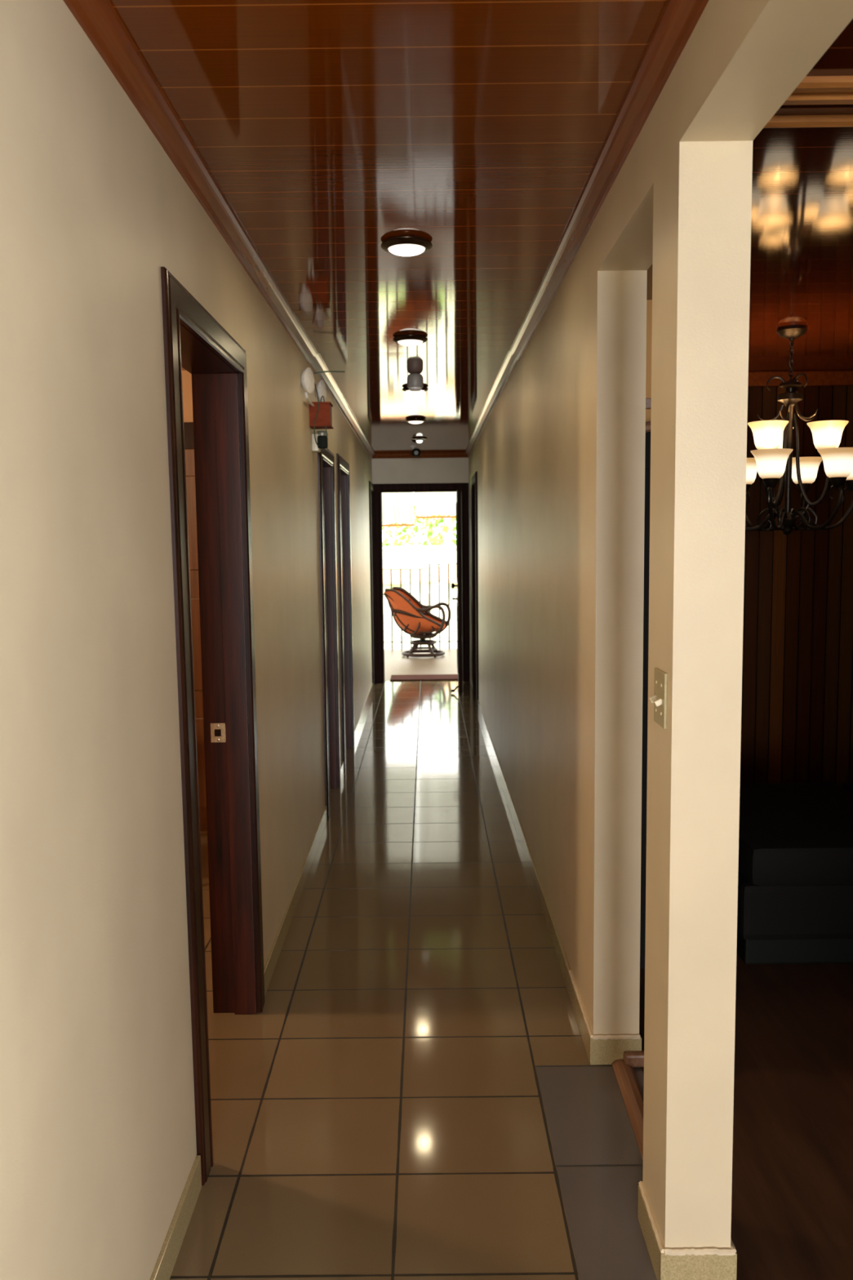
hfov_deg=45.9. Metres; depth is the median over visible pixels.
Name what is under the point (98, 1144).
wall
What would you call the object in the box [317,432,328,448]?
power adapter
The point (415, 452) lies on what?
security camera
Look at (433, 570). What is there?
pillar
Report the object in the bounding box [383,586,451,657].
rocking chair
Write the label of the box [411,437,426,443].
ceiling lamp
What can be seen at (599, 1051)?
baseboard
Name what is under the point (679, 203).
wall pillar
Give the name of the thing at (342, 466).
door
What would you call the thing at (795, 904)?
sofa
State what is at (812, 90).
trim
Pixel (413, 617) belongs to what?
cushion
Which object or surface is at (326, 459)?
door
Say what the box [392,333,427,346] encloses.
recessed light
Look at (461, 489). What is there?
door frame
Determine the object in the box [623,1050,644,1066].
wood block
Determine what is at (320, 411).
emergency light
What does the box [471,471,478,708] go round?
door
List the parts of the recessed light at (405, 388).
dome glass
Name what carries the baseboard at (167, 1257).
attached to the wall at (98, 1144)
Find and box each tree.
[382,522,415,546]
[387,504,445,546]
[418,514,456,546]
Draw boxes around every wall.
[0,0,372,1279]
[182,370,207,833]
[371,457,470,648]
[382,545,456,648]
[468,213,647,1035]
[645,299,652,422]
[740,386,852,786]
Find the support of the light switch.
attached to the wall pillar at (679, 203)
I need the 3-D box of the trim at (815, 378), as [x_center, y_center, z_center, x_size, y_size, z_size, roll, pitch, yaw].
[2.674,-1.450,5.559,3.240,0.080,0.045,-1,6,0]
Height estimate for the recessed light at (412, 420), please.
0.038 m
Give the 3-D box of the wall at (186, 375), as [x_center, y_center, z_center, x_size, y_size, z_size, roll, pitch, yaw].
[-2.212,0.033,3.336,2.963,2.520,4.470,-1,6,0]
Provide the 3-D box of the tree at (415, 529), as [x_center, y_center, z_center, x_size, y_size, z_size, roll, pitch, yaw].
[-0.296,-1.727,30.628,1.957,4.765,1.960,-1,6,0]
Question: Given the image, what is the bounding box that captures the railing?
[382,563,457,649]
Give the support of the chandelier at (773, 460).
hanging from the ceiling
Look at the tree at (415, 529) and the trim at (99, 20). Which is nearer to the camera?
the trim at (99, 20)
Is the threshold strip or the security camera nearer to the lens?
the threshold strip
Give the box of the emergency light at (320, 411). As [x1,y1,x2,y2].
[300,367,345,446]
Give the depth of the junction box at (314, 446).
5.30 m
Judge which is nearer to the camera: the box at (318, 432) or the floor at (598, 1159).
the floor at (598, 1159)
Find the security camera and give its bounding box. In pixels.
[410,445,421,457]
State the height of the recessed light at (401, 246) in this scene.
0.038 m
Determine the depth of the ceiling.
2.59 m
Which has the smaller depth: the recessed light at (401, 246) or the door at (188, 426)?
the recessed light at (401, 246)
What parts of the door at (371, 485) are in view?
casing, casing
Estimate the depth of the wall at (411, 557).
24.93 m
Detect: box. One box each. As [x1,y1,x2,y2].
[311,433,320,452]
[317,431,327,435]
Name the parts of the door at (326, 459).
casing, casing, casing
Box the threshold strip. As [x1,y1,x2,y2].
[611,1058,643,1159]
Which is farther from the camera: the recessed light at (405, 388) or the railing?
the railing
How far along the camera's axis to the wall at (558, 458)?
3.29 m
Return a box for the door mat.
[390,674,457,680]
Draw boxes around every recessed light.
[381,235,432,256]
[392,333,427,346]
[402,386,428,394]
[405,417,426,423]
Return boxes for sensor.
[407,373,423,391]
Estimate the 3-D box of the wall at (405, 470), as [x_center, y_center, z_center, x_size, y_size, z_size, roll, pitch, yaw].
[-0.005,-0.826,11.284,1.272,2.600,0.120,-1,6,0]
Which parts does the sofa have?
frame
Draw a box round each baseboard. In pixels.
[150,683,373,1279]
[477,700,641,1064]
[637,1184,737,1279]
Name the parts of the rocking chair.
leg, armrest, leg, armrest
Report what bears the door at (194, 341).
in the wall at (98, 1144)
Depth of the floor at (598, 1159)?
2.57 m
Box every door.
[160,266,264,1186]
[183,422,207,831]
[317,448,341,820]
[336,453,354,773]
[368,480,377,691]
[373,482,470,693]
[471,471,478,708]
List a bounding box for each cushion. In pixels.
[384,590,445,634]
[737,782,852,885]
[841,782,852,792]
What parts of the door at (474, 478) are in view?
casing, casing, casing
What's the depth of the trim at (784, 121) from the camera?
2.17 m
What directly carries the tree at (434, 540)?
on the ground
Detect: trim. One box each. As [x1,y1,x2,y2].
[62,0,375,459]
[373,453,467,458]
[464,0,708,457]
[568,969,640,1039]
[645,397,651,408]
[747,370,852,386]
[763,114,852,128]
[782,75,852,105]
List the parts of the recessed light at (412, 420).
dome glass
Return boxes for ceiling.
[109,0,852,453]
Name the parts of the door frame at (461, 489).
casing, casing, knob, casing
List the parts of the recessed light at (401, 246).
dome glass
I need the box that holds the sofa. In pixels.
[736,782,852,964]
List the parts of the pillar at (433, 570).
pane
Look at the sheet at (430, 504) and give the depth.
14.34 m
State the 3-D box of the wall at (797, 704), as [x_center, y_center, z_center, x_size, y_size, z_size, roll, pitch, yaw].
[2.507,-0.262,5.761,3.800,2.520,0.120,-1,6,0]
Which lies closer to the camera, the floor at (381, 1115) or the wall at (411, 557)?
the floor at (381, 1115)
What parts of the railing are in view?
rail, rail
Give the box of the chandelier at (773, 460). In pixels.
[745,324,852,535]
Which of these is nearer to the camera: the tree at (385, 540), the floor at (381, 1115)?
the floor at (381, 1115)
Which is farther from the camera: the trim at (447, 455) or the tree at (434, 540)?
the tree at (434, 540)
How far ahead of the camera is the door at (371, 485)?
10.77 m
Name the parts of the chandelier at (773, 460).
lamp shade, arm, arm, lamp shade, lamp shade, arm, arm, arm, lamp shade, arm, lamp shade, arm, arm, arm, lamp shade, lamp shade, lamp shade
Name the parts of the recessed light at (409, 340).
dome glass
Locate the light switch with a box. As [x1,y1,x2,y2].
[648,667,667,728]
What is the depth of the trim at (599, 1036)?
3.08 m
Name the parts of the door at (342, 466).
casing, casing, casing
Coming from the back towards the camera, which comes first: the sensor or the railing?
the railing
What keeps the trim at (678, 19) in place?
attached to the wall at (558, 458)
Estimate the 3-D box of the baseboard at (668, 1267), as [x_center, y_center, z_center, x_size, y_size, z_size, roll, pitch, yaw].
[0.579,1.333,2.255,0.162,0.085,0.233,-1,6,0]
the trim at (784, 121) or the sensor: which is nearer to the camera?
the trim at (784, 121)
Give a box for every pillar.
[414,566,440,648]
[597,0,852,1248]
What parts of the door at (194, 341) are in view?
casing, casing, strike plate, casing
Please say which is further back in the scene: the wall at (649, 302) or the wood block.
the wall at (649, 302)
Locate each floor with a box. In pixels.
[169,648,852,1279]
[535,1064,657,1279]
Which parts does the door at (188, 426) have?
casing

